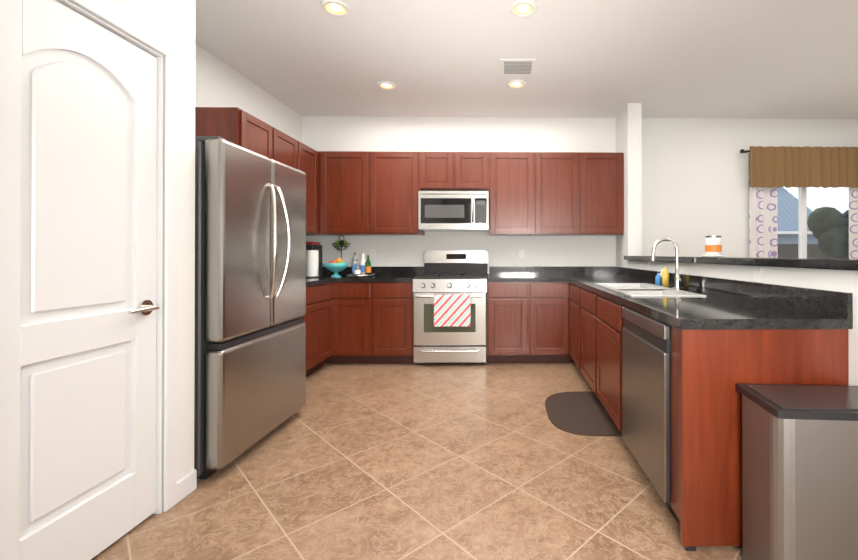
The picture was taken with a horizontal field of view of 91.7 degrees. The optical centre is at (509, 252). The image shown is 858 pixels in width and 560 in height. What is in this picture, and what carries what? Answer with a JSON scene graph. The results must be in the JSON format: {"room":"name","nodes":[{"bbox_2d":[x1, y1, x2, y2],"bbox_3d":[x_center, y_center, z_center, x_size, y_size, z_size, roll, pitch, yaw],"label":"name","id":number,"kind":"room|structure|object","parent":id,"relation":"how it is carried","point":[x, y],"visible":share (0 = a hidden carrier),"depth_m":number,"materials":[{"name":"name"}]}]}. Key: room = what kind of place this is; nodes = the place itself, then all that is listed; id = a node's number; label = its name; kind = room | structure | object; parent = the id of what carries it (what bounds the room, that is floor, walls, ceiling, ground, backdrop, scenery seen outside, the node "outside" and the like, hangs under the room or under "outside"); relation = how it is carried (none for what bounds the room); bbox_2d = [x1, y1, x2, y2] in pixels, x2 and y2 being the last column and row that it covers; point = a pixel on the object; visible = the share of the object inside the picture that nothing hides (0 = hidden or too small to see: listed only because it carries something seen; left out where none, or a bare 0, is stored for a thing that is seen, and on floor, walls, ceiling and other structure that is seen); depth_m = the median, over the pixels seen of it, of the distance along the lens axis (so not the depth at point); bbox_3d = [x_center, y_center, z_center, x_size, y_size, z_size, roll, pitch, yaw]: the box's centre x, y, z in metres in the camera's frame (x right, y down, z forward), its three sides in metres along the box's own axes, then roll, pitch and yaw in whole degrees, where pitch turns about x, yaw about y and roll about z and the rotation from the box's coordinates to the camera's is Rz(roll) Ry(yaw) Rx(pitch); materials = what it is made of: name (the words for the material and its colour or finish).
{"room":"kitchen","nodes":[
{"label":"kitchen","id":0,"kind":"room"},
{"bbox_2d":[69,0,195,511],"bbox_3d":[-1.592,-0.237,0.175,0.120,2.800,3.710,0,0,-1],"label":"wall","id":1,"kind":"structure","parent":0,"point":[172,22],"depth_m":1.93,"materials":[{"name":"white paint"}]},
{"bbox_2d":[0,0,158,559],"bbox_3d":[-1.561,0.143,1.519,0.092,2.028,0.620,0,0,-1],"label":"pantry door","id":2,"kind":"structure","parent":1,"relation":"in","point":[79,306],"depth_m":1.48,"materials":[{"name":"white wood"}]},
{"bbox_2d":[56,0,177,513],"bbox_3d":[-1.606,0.109,1.519,0.136,2.119,0.768,0,0,-1],"label":"door frame","id":3,"kind":"structure","parent":1,"relation":"attached to","point":[112,16],"depth_m":1.84,"materials":[{"name":"white"}]},
{"bbox_2d":[177,469,196,502],"bbox_3d":[1.634,1.124,1.643,6.620,0.090,6.550,0,0,-1],"label":"baseboard","id":4,"kind":"structure","parent":1,"relation":"attached to","point":[186,485],"depth_m":1.96,"materials":[{"name":"white"}]},
{"bbox_2d":[195,44,301,142],"bbox_3d":[-2.474,-0.231,1.521,0.120,2.800,6.670,0,0,-1],"label":"wall","id":5,"kind":"structure","parent":0,"point":[219,83],"depth_m":3.67,"materials":[{"name":"white paint"}]},
{"bbox_2d":[195,107,278,161],"bbox_3d":[-2.270,-0.664,3.438,0.348,0.920,0.533,0,0,-1],"label":"upper cabinet","id":6,"kind":"object","parent":5,"relation":"attached to","point":[235,125],"depth_m":3.20,"materials":[{"name":"brown wood"}]},
{"bbox_2d":[279,130,302,171],"bbox_3d":[-2.276,-0.662,3.854,0.348,0.920,0.591,0,0,-1],"label":"upper cabinet","id":7,"kind":"object","parent":5,"relation":"attached to","point":[290,149],"depth_m":3.94,"materials":[{"name":"brown wood"}]},
{"bbox_2d":[303,144,314,234],"bbox_3d":[-2.283,-0.660,4.267,0.348,0.920,0.527,0,0,-1],"label":"upper cabinet","id":8,"kind":"object","parent":5,"relation":"attached to","point":[308,153],"depth_m":4.34,"materials":[{"name":"brown wood"}]},
{"bbox_2d":[91,358,742,559],"bbox_3d":[1.264,1.219,1.637,7.600,0.100,6.790,0,0,-1],"label":"floor","id":9,"kind":"structure","parent":0,"point":[454,461],"depth_m":2.04,"materials":[{"name":"tile"}]},
{"bbox_2d":[194,136,305,478],"bbox_3d":[-1.889,0.289,2.526,0.984,1.768,0.905,0,0,-1],"label":"refrigerator","id":10,"kind":"object","parent":9,"relation":"on","point":[250,307],"visible":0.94,"depth_m":2.26,"materials":[{"name":"grey metal"}]},
{"bbox_2d":[301,282,336,376],"bbox_3d":[-2.109,0.744,3.885,0.684,0.868,0.706,0,0,-1],"label":"base cabinet","id":11,"kind":"object","parent":9,"relation":"on","point":[320,319],"depth_m":3.98,"materials":[{"name":"brown wood"}]},
{"bbox_2d":[306,267,337,285],"bbox_3d":[-2.122,0.238,3.929,0.660,0.140,1.858,0,0,-1],"label":"countertop","id":12,"kind":"structure","parent":11,"relation":"on","point":[326,277],"depth_m":4.17,"materials":[{"name":"black stone"}]},
{"bbox_2d":[306,246,319,277],"bbox_3d":[-2.112,0.104,4.381,0.150,0.330,0.150,0,0,-1],"label":"paper towel","id":13,"kind":"object","parent":12,"relation":"on","point":[312,263],"visible":0.96,"depth_m":4.33,"materials":[{"name":"white paper"}]},
{"bbox_2d":[306,242,321,275],"bbox_3d":[-2.286,0.078,4.668,0.200,0.385,0.240,0,0,-1],"label":"coffee maker","id":14,"kind":"object","parent":12,"relation":"on","point":[315,245],"visible":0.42,"depth_m":4.70,"materials":[{"name":"black plastic"}]},
{"bbox_2d":[323,258,348,276],"bbox_3d":[-1.893,0.167,4.459,0.270,0.206,0.270,0,0,-1],"label":"fruit bowl","id":15,"kind":"object","parent":12,"relation":"on","point":[337,265],"visible":1,"depth_m":4.39,"materials":[{"name":"teal ceramic"}]},
{"bbox_2d":[332,235,350,275],"bbox_3d":[-1.937,0.039,4.714,0.215,0.464,0.215,0,0,-1],"label":"wire basket stand","id":16,"kind":"object","parent":12,"relation":"on","point":[342,243],"visible":0.83,"depth_m":4.68,"materials":[{"name":"black"}]},
{"bbox_2d":[337,282,380,363],"bbox_3d":[-1.606,0.747,4.517,0.496,0.868,0.694,0,0,-1],"label":"base cabinet","id":17,"kind":"object","parent":9,"relation":"on","point":[372,323],"depth_m":4.23,"materials":[{"name":"brown wood"}]},
{"bbox_2d":[338,267,423,281],"bbox_3d":[-1.404,0.241,4.550,0.795,0.140,0.640,0,0,-1],"label":"countertop","id":18,"kind":"structure","parent":17,"relation":"on","point":[382,274],"depth_m":4.75,"materials":[{"name":"black stone"}]},
{"bbox_2d":[345,274,374,276],"bbox_3d":[-1.654,0.258,4.538,0.310,0.025,0.310,0,0,-1],"label":"tray","id":19,"kind":"object","parent":18,"relation":"on","point":[351,275],"visible":0.85,"depth_m":4.42,"materials":[{"name":"silver metal"}]},
{"bbox_2d":[352,251,370,274],"bbox_3d":[-1.647,0.126,4.534,0.222,0.270,0.203,0,0,-1],"label":"bottles","id":20,"kind":"object","parent":19,"relation":"on","point":[364,268],"visible":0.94,"depth_m":4.53,"materials":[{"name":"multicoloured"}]},
{"bbox_2d":[381,282,413,363],"bbox_3d":[-1.259,0.747,4.551,0.502,0.868,0.638,0,0,-1],"label":"base cabinet","id":21,"kind":"object","parent":9,"relation":"on","point":[396,297],"depth_m":4.24,"materials":[{"name":"brown wood"}]},
{"bbox_2d":[413,251,488,364],"bbox_3d":[-0.622,0.581,4.509,0.764,1.200,0.708,0,0,-1],"label":"range","id":22,"kind":"object","parent":9,"relation":"on","point":[455,273],"visible":0.98,"depth_m":4.23,"materials":[{"name":"grey metal"}]},
{"bbox_2d":[434,295,470,326],"bbox_3d":[-0.583,0.596,4.166,0.370,0.318,0.041,0,0,-1],"label":"dish towel","id":23,"kind":"object","parent":22,"relation":"hanging from","point":[452,310],"visible":1,"depth_m":4.15,"materials":[{"name":"multicoloured fabric"}]},
{"bbox_2d":[487,282,536,362],"bbox_3d":[0.017,0.747,4.572,0.508,0.868,0.638,0,0,-1],"label":"base cabinet","id":24,"kind":"object","parent":9,"relation":"on","point":[511,306],"depth_m":4.26,"materials":[{"name":"brown wood"}]},
{"bbox_2d":[537,282,560,362],"bbox_3d":[0.367,0.747,4.578,0.496,0.868,0.638,0,0,-1],"label":"base cabinet","id":25,"kind":"object","parent":9,"relation":"on","point":[548,293],"depth_m":4.27,"materials":[{"name":"brown wood"}]},
{"bbox_2d":[487,266,565,281],"bbox_3d":[0.180,0.241,4.576,0.835,0.140,0.640,0,0,-1],"label":"countertop","id":26,"kind":"structure","parent":25,"relation":"on","point":[536,273],"depth_m":4.87,"materials":[{"name":"black stone"}]},
{"bbox_2d":[566,266,852,329],"bbox_3d":[0.963,0.236,3.245,0.686,0.140,3.328,0,0,-1],"label":"countertop","id":27,"kind":"structure","parent":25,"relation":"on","point":[725,304],"depth_m":1.92,"materials":[{"name":"black stone"}]},
{"bbox_2d":[593,283,706,295],"bbox_3d":[0.935,0.363,2.920,0.449,0.209,1.004,0,0,-1],"label":"sink","id":28,"kind":"object","parent":27,"relation":"in","point":[638,289],"visible":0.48,"depth_m":2.90,"materials":[{"name":"silver metal"}]},
{"bbox_2d":[655,273,658,285],"bbox_3d":[1.210,0.200,3.261,0.107,0.130,0.055,0,0,-34],"label":"soap bottle","id":29,"kind":"object","parent":27,"relation":"on","point":[657,276],"depth_m":3.23,"materials":[{"name":"blue plastic"}]},
{"bbox_2d":[659,267,668,286],"bbox_3d":[1.209,0.189,3.165,0.051,0.150,0.051,0,0,-13],"label":"soap bottle","id":30,"kind":"object","parent":27,"relation":"on","point":[662,278],"depth_m":3.15,"materials":[{"name":"yellow plastic"}]},
{"bbox_2d":[651,238,681,288],"bbox_3d":[1.122,0.080,2.910,0.222,0.367,0.093,0,0,-1],"label":"faucet","id":31,"kind":"object","parent":27,"relation":"on","point":[677,279],"visible":1,"depth_m":2.91,"materials":[{"name":"silver metal"}]},
{"bbox_2d":[561,282,576,365],"bbox_3d":[0.929,0.745,3.981,0.728,0.868,0.614,0,0,-1],"label":"base cabinet","id":32,"kind":"object","parent":9,"relation":"on","point":[568,290],"depth_m":4.26,"materials":[{"name":"brown wood"}]},
{"bbox_2d":[545,391,621,435],"bbox_3d":[0.495,1.169,3.009,0.445,0.010,0.820,0,0,-1],"label":"floor mat","id":33,"kind":"object","parent":9,"relation":"on","point":[582,413],"visible":0.92,"depth_m":2.93,"materials":[{"name":"brown rubber"}]},
{"bbox_2d":[577,286,625,393],"bbox_3d":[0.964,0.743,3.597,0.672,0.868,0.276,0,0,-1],"label":"base cabinet","id":34,"kind":"object","parent":9,"relation":"on","point":[600,321],"depth_m":2.90,"materials":[{"name":"brown wood"}]},
{"bbox_2d":[622,307,679,524],"bbox_3d":[0.936,0.739,2.023,0.584,0.864,0.612,0,0,-1],"label":"dishwasher","id":35,"kind":"object","parent":9,"relation":"on","point":[647,389],"visible":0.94,"depth_m":1.89,"materials":[{"name":"grey metal"}]},
{"bbox_2d":[737,383,857,559],"bbox_3d":[1.096,0.836,1.428,0.458,0.664,0.283,0,0,4],"label":"trash can","id":36,"kind":"object","parent":9,"relation":"on","point":[799,472],"visible":0.98,"depth_m":1.31,"materials":[{"name":"silver metal"}]},
{"bbox_2d":[196,0,857,118],"bbox_3d":[1.264,-1.681,1.648,7.600,0.100,6.790,0,0,-1],"label":"ceiling","id":37,"kind":"structure","parent":0,"point":[763,59],"depth_m":3.38,"materials":[{"name":"white paint"}]},
{"bbox_2d":[320,0,350,16],"bbox_3d":[-1.154,-1.619,2.713,0.189,0.013,0.189,0,0,-7],"label":"recessed light","id":38,"kind":"object","parent":37,"relation":"in","point":[331,8],"depth_m":2.71,"materials":[{"name":"white"}]},
{"bbox_2d":[377,81,396,89],"bbox_3d":[-1.190,-1.614,3.963,0.189,0.013,0.189,0,0,-7],"label":"recessed light","id":39,"kind":"object","parent":37,"relation":"in","point":[387,85],"depth_m":3.96,"materials":[{"name":"white"}]},
{"bbox_2d":[507,80,525,88],"bbox_3d":[0.067,-1.614,3.934,0.189,0.013,0.189,0,0,-7],"label":"recessed light","id":40,"kind":"object","parent":37,"relation":"in","point":[514,84],"depth_m":3.92,"materials":[{"name":"white"}]},
{"bbox_2d":[500,59,535,74],"bbox_3d":[0.072,-1.614,3.574,0.300,0.016,0.300,0,0,-1],"label":"ceiling vent","id":41,"kind":"object","parent":37,"relation":"in","point":[517,66],"visible":1,"depth_m":3.54,"materials":[{"name":"white metal"}]},
{"bbox_2d":[509,0,536,17],"bbox_3d":[0.093,-1.619,2.724,0.189,0.013,0.189,0,0,-7],"label":"recessed light","id":42,"kind":"object","parent":37,"relation":"in","point":[522,10],"depth_m":2.72,"materials":[{"name":"white"}]},
{"bbox_2d":[302,116,857,274],"bbox_3d":[1.209,-0.217,4.977,7.600,2.800,0.120,0,0,-1],"label":"wall","id":43,"kind":"structure","parent":0,"point":[695,181],"depth_m":4.92,"materials":[{"name":"white paint"}]},
{"bbox_2d":[327,151,374,234],"bbox_3d":[-1.789,-0.658,4.693,0.610,0.920,0.348,0,0,-1],"label":"upper cabinet","id":44,"kind":"object","parent":43,"relation":"attached to","point":[357,193],"depth_m":4.53,"materials":[{"name":"brown wood"}]},
{"bbox_2d":[370,249,375,258],"bbox_3d":[-1.629,0.023,4.865,0.070,0.115,0.004,0,0,-1],"label":"electrical outlet plate","id":45,"kind":"object","parent":43,"relation":"attached to","point":[372,251],"depth_m":4.86,"materials":[{"name":"white plastic"}]},
{"bbox_2d":[375,152,424,234],"bbox_3d":[-1.318,-0.658,4.701,0.623,0.920,0.348,0,0,-1],"label":"upper cabinet","id":46,"kind":"object","parent":43,"relation":"attached to","point":[396,173],"depth_m":4.53,"materials":[{"name":"brown wood"}]},
{"bbox_2d":[419,152,462,190],"bbox_3d":[-0.775,-0.908,4.711,0.463,0.420,0.348,0,0,-1],"label":"upper cabinet","id":47,"kind":"object","parent":43,"relation":"attached to","point":[438,171],"depth_m":4.54,"materials":[{"name":"brown wood"}]},
{"bbox_2d":[418,191,488,231],"bbox_3d":[-0.616,-0.456,4.655,0.770,0.424,0.462,0,0,-1],"label":"microwave","id":48,"kind":"object","parent":47,"relation":"attached to","point":[453,211],"visible":0.98,"depth_m":4.46,"materials":[{"name":"silver metal"}]},
{"bbox_2d":[463,152,490,190],"bbox_3d":[-0.458,-0.908,4.716,0.463,0.420,0.348,0,0,-1],"label":"upper cabinet","id":49,"kind":"object","parent":43,"relation":"attached to","point":[476,165],"depth_m":4.55,"materials":[{"name":"brown wood"}]},
{"bbox_2d":[489,152,542,234],"bbox_3d":[0.061,-0.658,4.724,0.575,0.920,0.348,0,0,-1],"label":"upper cabinet","id":50,"kind":"object","parent":43,"relation":"attached to","point":[516,193],"depth_m":4.56,"materials":[{"name":"brown wood"}]},
{"bbox_2d":[519,249,524,258],"bbox_3d":[0.146,0.023,4.894,0.070,0.115,0.004,0,0,-1],"label":"electrical outlet plate","id":51,"kind":"object","parent":43,"relation":"attached to","point":[521,251],"depth_m":4.89,"materials":[{"name":"white plastic"}]},
{"bbox_2d":[543,152,586,234],"bbox_3d":[0.527,-0.658,4.731,0.649,0.920,0.348,0,0,-1],"label":"upper cabinet","id":52,"kind":"object","parent":43,"relation":"attached to","point":[564,173],"depth_m":4.56,"materials":[{"name":"brown wood"}]},
{"bbox_2d":[587,152,623,234],"bbox_3d":[0.992,-0.658,4.739,0.574,0.920,0.348,0,0,-1],"label":"upper cabinet","id":53,"kind":"object","parent":43,"relation":"attached to","point":[605,170],"depth_m":4.57,"materials":[{"name":"brown wood"}]},
{"bbox_2d":[740,149,749,152],"bbox_3d":[3.780,-1.202,4.912,2.062,0.052,0.099,0,0,-1],"label":"curtain rod","id":54,"kind":"object","parent":43,"relation":"attached to","point":[743,151],"visible":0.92,"depth_m":4.86,"materials":[{"name":"brown metal"}]},
{"bbox_2d":[749,154,777,256],"bbox_3d":[3.044,-0.428,4.898,0.345,1.500,0.038,0,0,-1],"label":"panel","id":55,"kind":"object","parent":54,"relation":"hanging from","point":[763,222],"depth_m":4.90,"materials":[{"name":"white fabric"}]},
{"bbox_2d":[750,146,857,187],"bbox_3d":[3.794,-1.005,4.843,1.915,0.486,0.048,0,0,-1],"label":"valance","id":56,"kind":"object","parent":54,"relation":"hanging from","point":[806,166],"visible":1,"depth_m":4.84,"materials":[{"name":"brown fabric"}]},
{"bbox_2d":[849,187,857,258],"bbox_3d":[4.285,-0.427,4.919,0.410,1.500,0.038,0,0,-1],"label":"panel","id":57,"kind":"object","parent":54,"relation":"hanging from","point":[853,192],"depth_m":4.92,"materials":[{"name":"white fabric"}]},
{"bbox_2d":[777,187,848,257],"bbox_3d":[3.599,-0.335,4.992,1.360,1.085,0.110,0,0,-1],"label":"window","id":58,"kind":"structure","parent":43,"relation":"in","point":[802,217],"depth_m":5.01,"materials":[{"name":"white plastic"}]},
{"bbox_2d":[616,103,641,267],"bbox_3d":[1.359,-0.218,4.679,0.150,2.800,0.480,0,0,-1],"label":"wall column","id":59,"kind":"structure","parent":0,"point":[629,143],"depth_m":4.44,"materials":[{"name":"white paint"}]},
{"bbox_2d":[628,260,857,385],"bbox_3d":[1.388,0.625,2.926,0.150,1.098,3.020,0,0,-1],"label":"wall","id":60,"kind":"structure","parent":0,"point":[835,280],"depth_m":1.90,"materials":[{"name":"white paint"}]},
{"bbox_2d":[624,256,857,270],"bbox_3d":[1.453,0.054,2.909,0.380,0.040,3.058,0,0,-1],"label":"bar ledge","id":61,"kind":"object","parent":60,"relation":"on","point":[836,263],"visible":1,"depth_m":2.00,"materials":[{"name":"black stone"}]},
{"bbox_2d":[702,236,724,256],"bbox_3d":[1.492,-0.042,2.991,0.160,0.152,0.160,0,0,-1],"label":"candle jar","id":62,"kind":"object","parent":61,"relation":"on","point":[713,246],"visible":1,"depth_m":2.94,"materials":[{"name":"white"}]},
{"bbox_2d":[753,266,761,281],"bbox_3d":[1.322,0.117,2.177,0.004,0.081,0.072,0,0,-1],"label":"electrical outlet plate","id":63,"kind":"object","parent":60,"relation":"attached to","point":[757,273],"depth_m":2.17,"materials":[{"name":"white plastic"}]},
{"label":"outside","id":64,"kind":"structure","parent":0,"visible":0},
{"bbox_3d":[8.657,1.335,25.127,42.000,0.100,39.920,0,0,-1],"label":"ground","id":65,"kind":"structure","parent":64,"visible":0},
{"bbox_2d":[777,187,817,243],"bbox_3d":[13.891,-2.309,29.169,11.800,7.220,9.240,0,0,-1],"label":"neighbouring house","id":66,"kind":"structure","parent":65,"relation":"on","point":[781,211],"depth_m":25.39,"materials":[{"name":"blue paint"}]},
{"bbox_2d":[778,244,848,257],"bbox_3d":[9.755,0.441,19.207,40.000,1.640,0.200,0,0,-1],"label":"fence","id":67,"kind":"object","parent":65,"relation":"on","point":[790,253],"depth_m":19.17,"materials":[{"name":"grey"}]},
{"bbox_2d":[807,206,848,257],"bbox_3d":[10.057,-0.072,12.343,1.986,2.610,1.620,0,0,-1],"label":"tree","id":68,"kind":"object","parent":65,"relation":"on","point":[829,232],"depth_m":11.93,"materials":[{"name":"green plant"}]}
]}

